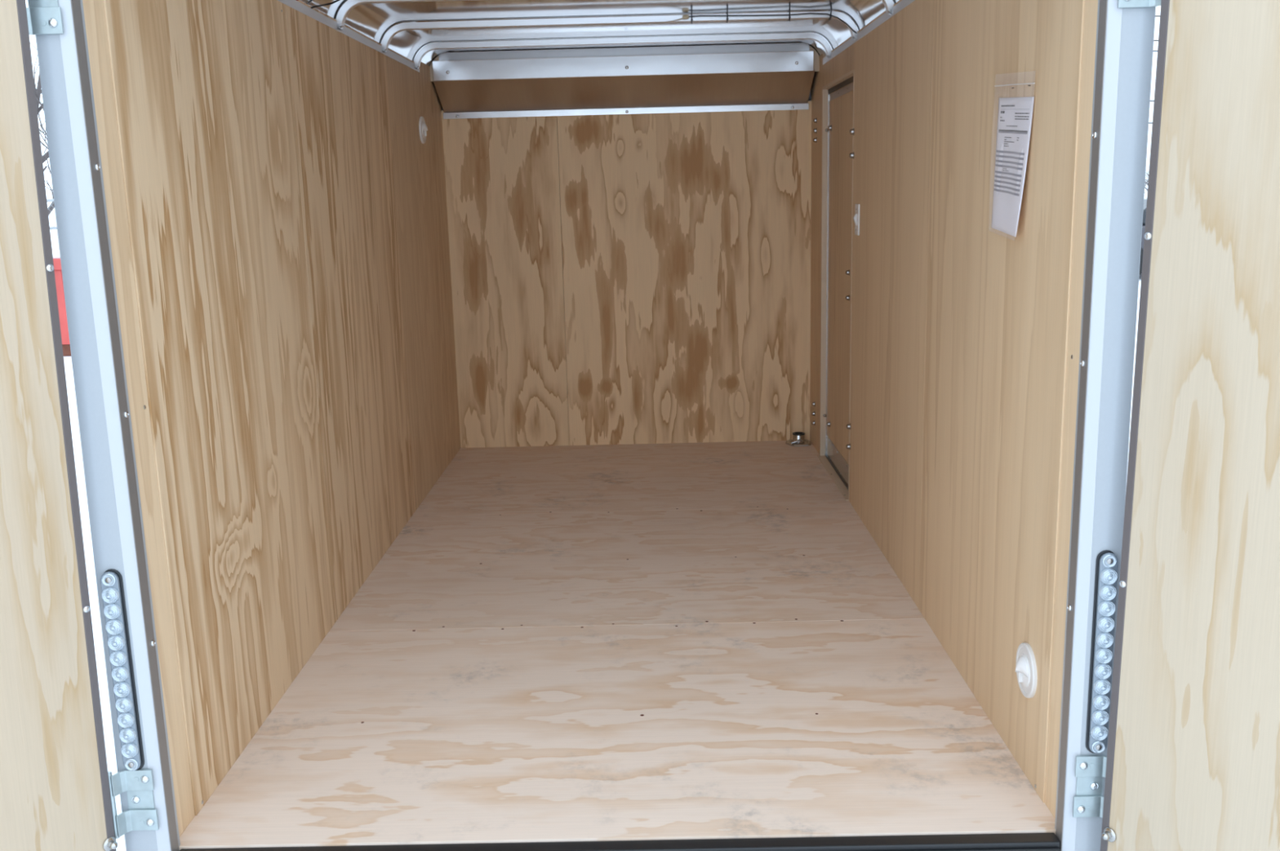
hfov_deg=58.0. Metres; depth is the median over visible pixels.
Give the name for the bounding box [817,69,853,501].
door
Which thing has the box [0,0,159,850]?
door
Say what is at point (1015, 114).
document
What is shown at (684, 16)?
connector
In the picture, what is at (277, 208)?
wall
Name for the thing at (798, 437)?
socket
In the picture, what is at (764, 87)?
panel
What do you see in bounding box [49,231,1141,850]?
ground
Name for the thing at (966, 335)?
wall
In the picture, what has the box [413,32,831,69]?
bow
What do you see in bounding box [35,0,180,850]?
post
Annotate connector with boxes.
[682,14,688,18]
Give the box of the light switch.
[853,204,859,235]
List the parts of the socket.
plate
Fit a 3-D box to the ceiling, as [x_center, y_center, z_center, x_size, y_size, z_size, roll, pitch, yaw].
[-0.083,-1.317,3.540,1.896,0.130,3.420,-1,12,1]
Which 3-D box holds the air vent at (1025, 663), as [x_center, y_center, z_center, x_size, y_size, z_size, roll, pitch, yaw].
[0.809,0.519,2.447,0.027,0.115,0.115,-1,12,1]
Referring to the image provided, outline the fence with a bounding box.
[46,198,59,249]
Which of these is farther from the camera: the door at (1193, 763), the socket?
the socket
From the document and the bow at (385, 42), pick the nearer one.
the document
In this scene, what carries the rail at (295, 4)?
attached to the wall at (277, 208)
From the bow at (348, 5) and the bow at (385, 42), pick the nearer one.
the bow at (348, 5)
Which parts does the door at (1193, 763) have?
door hinge, hinge plate, edge trim, door hinge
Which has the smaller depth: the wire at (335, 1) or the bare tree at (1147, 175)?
the wire at (335, 1)
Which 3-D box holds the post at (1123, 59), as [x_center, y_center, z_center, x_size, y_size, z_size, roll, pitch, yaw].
[0.837,-0.078,2.096,0.095,2.020,0.096,-1,12,1]
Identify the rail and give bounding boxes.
[277,0,419,71]
[822,0,915,64]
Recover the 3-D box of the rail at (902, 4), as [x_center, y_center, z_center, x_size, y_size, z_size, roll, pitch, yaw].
[0.797,-1.272,3.489,0.010,0.026,3.235,-1,12,1]
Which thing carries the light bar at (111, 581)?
attached to the post at (100, 378)
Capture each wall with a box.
[82,0,460,837]
[437,42,812,448]
[809,0,1097,819]
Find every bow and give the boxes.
[335,0,893,30]
[381,10,857,53]
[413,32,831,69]
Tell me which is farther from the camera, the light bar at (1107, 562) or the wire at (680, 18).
the wire at (680, 18)
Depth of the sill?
2.26 m
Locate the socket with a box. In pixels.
[785,431,810,446]
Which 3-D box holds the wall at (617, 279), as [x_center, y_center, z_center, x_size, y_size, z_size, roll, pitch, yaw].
[-0.049,-0.759,5.415,1.896,1.980,0.549,-1,12,1]
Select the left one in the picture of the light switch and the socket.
the socket
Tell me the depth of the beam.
5.18 m
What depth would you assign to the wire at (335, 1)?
3.43 m
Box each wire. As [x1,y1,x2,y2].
[310,0,339,8]
[578,17,682,26]
[688,13,857,33]
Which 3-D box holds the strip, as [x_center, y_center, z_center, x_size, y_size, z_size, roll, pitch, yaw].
[-0.068,-1.487,5.459,1.730,0.029,0.009,-1,12,1]
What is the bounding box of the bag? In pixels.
[994,82,1035,88]
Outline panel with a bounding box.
[433,69,814,112]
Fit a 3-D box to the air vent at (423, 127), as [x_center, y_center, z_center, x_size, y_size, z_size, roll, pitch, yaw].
[-0.928,-1.275,4.978,0.026,0.114,0.114,-1,12,1]
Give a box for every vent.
[418,116,427,143]
[1015,643,1037,698]
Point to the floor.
(700, 641)
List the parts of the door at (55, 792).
door hinge, door hinge, hinge plate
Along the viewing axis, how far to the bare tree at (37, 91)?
24.25 m
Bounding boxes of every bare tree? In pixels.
[30,43,54,215]
[1144,168,1148,195]
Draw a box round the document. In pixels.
[991,96,1034,236]
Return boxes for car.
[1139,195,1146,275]
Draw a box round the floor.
[178,440,1055,850]
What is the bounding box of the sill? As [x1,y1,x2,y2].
[179,832,1060,850]
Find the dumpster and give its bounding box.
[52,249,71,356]
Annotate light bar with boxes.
[100,568,144,771]
[1085,550,1118,754]
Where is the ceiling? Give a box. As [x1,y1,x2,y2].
[300,0,898,66]
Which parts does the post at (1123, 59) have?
edge trim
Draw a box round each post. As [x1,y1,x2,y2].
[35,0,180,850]
[1054,0,1155,850]
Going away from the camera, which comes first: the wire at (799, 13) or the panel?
the wire at (799, 13)
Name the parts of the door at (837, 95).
kick plate, panel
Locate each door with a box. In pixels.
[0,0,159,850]
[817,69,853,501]
[1072,0,1279,850]
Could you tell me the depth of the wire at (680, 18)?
4.22 m
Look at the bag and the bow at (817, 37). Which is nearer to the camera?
the bag
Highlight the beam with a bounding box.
[429,42,819,81]
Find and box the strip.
[443,102,808,119]

